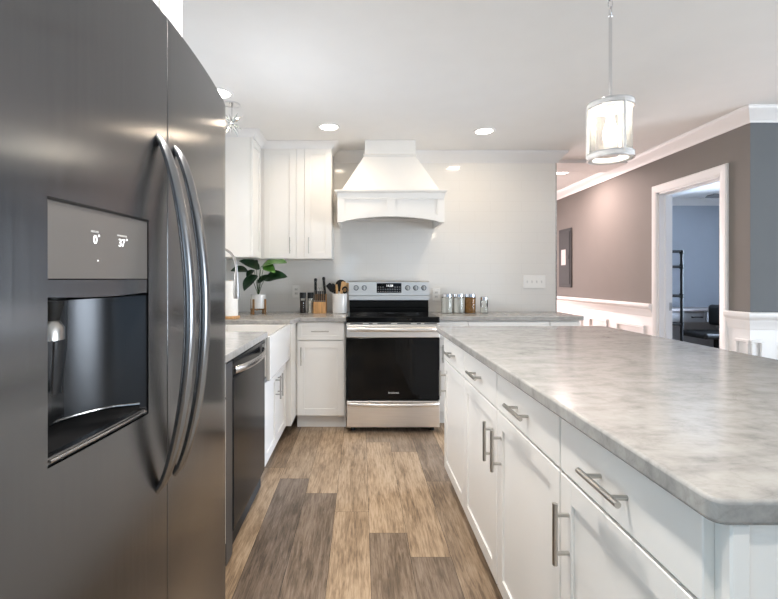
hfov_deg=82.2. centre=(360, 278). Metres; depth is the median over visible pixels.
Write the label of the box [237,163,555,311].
wall
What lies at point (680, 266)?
rack
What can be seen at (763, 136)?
wall
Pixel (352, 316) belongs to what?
cooktop
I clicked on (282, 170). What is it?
upper cabinet
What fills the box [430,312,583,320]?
countertop
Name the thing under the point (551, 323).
base cabinet
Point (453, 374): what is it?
base cabinet
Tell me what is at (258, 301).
potted plant
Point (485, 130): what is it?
recessed light
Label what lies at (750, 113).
trim
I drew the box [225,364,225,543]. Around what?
base cabinet
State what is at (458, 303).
jar
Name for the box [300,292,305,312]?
grinder
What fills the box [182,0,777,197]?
ceiling
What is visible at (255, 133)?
trim
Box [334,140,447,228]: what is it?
range hood
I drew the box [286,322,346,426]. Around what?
base cabinet
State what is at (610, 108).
socket
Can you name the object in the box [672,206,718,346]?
wall
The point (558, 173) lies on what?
recessed light
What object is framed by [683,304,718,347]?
office chair
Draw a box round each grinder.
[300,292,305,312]
[307,292,313,312]
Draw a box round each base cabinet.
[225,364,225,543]
[265,364,285,465]
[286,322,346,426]
[439,321,467,422]
[439,337,465,509]
[464,351,499,583]
[467,321,548,325]
[490,374,563,598]
[549,321,579,325]
[552,418,721,598]
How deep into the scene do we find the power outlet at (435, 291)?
4.29 m
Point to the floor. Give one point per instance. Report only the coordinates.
(335, 512)
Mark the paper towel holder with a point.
(231, 305)
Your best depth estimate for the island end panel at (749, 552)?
0.63 m
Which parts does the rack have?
rail, rail, rail, rail, post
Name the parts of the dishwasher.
door, handle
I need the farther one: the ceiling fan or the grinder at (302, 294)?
the ceiling fan
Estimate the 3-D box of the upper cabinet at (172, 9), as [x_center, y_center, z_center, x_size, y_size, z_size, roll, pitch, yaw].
[-0.835,-0.913,0.792,0.720,0.607,0.985,0,0,0]
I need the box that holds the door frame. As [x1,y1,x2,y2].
[652,163,728,349]
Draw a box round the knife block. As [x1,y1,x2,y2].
[313,294,326,312]
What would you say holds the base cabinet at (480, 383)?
on the floor
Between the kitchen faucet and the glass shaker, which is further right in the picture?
the glass shaker
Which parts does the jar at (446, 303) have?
lid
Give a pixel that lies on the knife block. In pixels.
(318, 306)
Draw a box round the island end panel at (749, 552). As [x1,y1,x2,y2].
[722,524,777,598]
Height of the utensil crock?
0.180 m
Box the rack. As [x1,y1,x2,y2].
[672,250,683,340]
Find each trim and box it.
[225,128,339,155]
[334,150,568,162]
[556,163,556,311]
[557,104,777,199]
[557,160,626,171]
[557,296,651,316]
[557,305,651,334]
[557,311,763,356]
[672,198,718,205]
[723,310,777,329]
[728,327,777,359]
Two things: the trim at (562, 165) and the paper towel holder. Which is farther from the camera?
the trim at (562, 165)
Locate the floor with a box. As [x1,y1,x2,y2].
[225,416,502,598]
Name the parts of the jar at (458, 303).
lid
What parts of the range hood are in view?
panel, mantel moulding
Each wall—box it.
[225,259,236,280]
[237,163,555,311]
[557,123,749,311]
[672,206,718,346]
[750,123,777,311]
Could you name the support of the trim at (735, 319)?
attached to the wall at (763, 136)
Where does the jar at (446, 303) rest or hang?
on the countertop at (490, 316)
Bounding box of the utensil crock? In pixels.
[332,293,346,313]
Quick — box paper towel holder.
[225,280,239,318]
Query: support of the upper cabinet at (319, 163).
attached to the wall at (498, 228)
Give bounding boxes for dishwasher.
[225,340,265,565]
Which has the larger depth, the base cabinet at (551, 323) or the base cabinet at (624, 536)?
the base cabinet at (551, 323)
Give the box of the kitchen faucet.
[225,248,238,298]
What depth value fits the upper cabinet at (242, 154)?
3.65 m
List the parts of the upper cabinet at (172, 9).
door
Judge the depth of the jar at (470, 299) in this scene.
4.09 m
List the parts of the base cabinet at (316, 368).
handle, drawer, door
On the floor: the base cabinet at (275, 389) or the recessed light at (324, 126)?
the base cabinet at (275, 389)
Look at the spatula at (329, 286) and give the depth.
4.11 m
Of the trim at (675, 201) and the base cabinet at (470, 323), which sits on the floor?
the base cabinet at (470, 323)
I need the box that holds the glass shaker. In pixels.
[480,297,487,312]
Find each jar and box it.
[441,294,451,312]
[453,294,463,312]
[465,294,475,312]
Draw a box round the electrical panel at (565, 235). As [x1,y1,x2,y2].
[559,228,571,286]
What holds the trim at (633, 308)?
attached to the wall at (610, 221)
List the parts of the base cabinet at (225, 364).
drawer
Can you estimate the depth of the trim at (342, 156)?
4.25 m
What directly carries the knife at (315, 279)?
in the knife block
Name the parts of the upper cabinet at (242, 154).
door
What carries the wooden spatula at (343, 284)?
in the utensil crock
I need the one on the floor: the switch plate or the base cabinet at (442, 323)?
the base cabinet at (442, 323)
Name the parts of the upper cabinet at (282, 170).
door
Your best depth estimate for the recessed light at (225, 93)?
2.92 m
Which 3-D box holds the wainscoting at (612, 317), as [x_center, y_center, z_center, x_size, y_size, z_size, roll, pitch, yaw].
[2.787,0.807,6.075,0.006,0.886,3.650,0,0,0]
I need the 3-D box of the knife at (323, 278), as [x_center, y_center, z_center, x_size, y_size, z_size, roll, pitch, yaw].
[-0.345,0.060,4.166,0.039,0.161,0.023,0,0,0]
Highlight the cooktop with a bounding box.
[346,311,439,321]
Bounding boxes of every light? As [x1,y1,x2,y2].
[216,87,233,98]
[224,101,241,135]
[317,123,339,130]
[473,127,495,134]
[557,172,569,174]
[586,0,634,164]
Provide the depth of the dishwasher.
2.17 m
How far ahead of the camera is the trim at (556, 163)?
4.30 m
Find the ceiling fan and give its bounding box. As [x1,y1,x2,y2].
[705,194,718,197]
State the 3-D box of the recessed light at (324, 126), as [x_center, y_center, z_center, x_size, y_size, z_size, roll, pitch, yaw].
[-0.257,-1.217,3.570,0.184,0.006,0.184,0,0,0]
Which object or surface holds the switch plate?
attached to the wall at (498, 228)
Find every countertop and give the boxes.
[225,312,347,362]
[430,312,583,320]
[436,326,777,524]
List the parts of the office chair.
seat, backrest, gas post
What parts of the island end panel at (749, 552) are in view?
corner post, panel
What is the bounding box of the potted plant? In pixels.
[231,259,286,314]
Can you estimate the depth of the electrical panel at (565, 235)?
6.02 m
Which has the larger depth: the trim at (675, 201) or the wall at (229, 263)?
the trim at (675, 201)
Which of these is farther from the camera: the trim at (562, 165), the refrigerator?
the trim at (562, 165)
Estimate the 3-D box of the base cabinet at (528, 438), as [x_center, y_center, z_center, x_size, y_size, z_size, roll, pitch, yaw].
[0.806,0.796,1.414,0.668,0.908,0.531,0,0,0]
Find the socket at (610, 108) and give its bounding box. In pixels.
[605,104,614,116]
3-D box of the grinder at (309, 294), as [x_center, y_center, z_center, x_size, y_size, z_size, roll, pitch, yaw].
[-0.468,0.220,4.130,0.059,0.190,0.059,0,0,0]
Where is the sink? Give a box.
[225,324,289,380]
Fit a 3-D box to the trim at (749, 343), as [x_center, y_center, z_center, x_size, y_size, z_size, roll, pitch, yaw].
[4.308,0.733,5.233,3.084,0.595,4.134,0,0,0]
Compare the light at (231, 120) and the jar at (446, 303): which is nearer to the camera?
the light at (231, 120)
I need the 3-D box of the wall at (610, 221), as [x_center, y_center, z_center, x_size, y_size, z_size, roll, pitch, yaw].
[2.850,0.015,5.645,0.120,2.470,4.910,0,0,0]
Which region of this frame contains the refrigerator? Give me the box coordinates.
[0,0,224,598]
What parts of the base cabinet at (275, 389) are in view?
door, handle, handle, door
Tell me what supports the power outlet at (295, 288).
attached to the wall at (498, 228)
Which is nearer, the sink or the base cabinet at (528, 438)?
the base cabinet at (528, 438)
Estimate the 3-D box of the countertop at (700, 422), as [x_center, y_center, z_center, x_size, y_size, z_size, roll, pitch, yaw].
[1.034,0.323,1.756,1.093,0.036,2.288,0,0,0]
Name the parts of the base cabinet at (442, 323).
door, handle, drawer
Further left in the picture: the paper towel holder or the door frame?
the paper towel holder
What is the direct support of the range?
on the floor
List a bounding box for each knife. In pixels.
[314,278,316,290]
[322,277,325,293]
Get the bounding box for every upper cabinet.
[153,0,181,35]
[225,137,260,258]
[232,149,304,259]
[302,149,333,259]
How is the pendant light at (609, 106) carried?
hanging from the ceiling
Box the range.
[346,281,439,429]
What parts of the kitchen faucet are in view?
spout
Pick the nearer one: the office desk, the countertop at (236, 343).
the countertop at (236, 343)
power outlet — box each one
[292,285,299,297]
[432,288,439,300]
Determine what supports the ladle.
in the utensil crock
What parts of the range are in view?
control panel, display panel, handle, handle, vent trim, oven door, door trim, drawer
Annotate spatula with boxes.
[326,283,334,293]
[340,281,345,290]
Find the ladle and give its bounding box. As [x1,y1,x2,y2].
[335,280,344,290]
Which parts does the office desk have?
drawer, frame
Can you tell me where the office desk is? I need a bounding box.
[672,307,718,344]
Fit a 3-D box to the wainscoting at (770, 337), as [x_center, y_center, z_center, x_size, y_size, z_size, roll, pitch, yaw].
[4.342,0.807,3.279,3.116,0.886,0.190,0,0,0]
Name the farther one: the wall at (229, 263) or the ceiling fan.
the ceiling fan
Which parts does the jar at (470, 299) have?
lid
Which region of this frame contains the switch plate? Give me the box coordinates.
[523,275,544,287]
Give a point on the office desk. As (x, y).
(694, 318)
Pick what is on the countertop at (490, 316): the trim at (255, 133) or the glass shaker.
the glass shaker

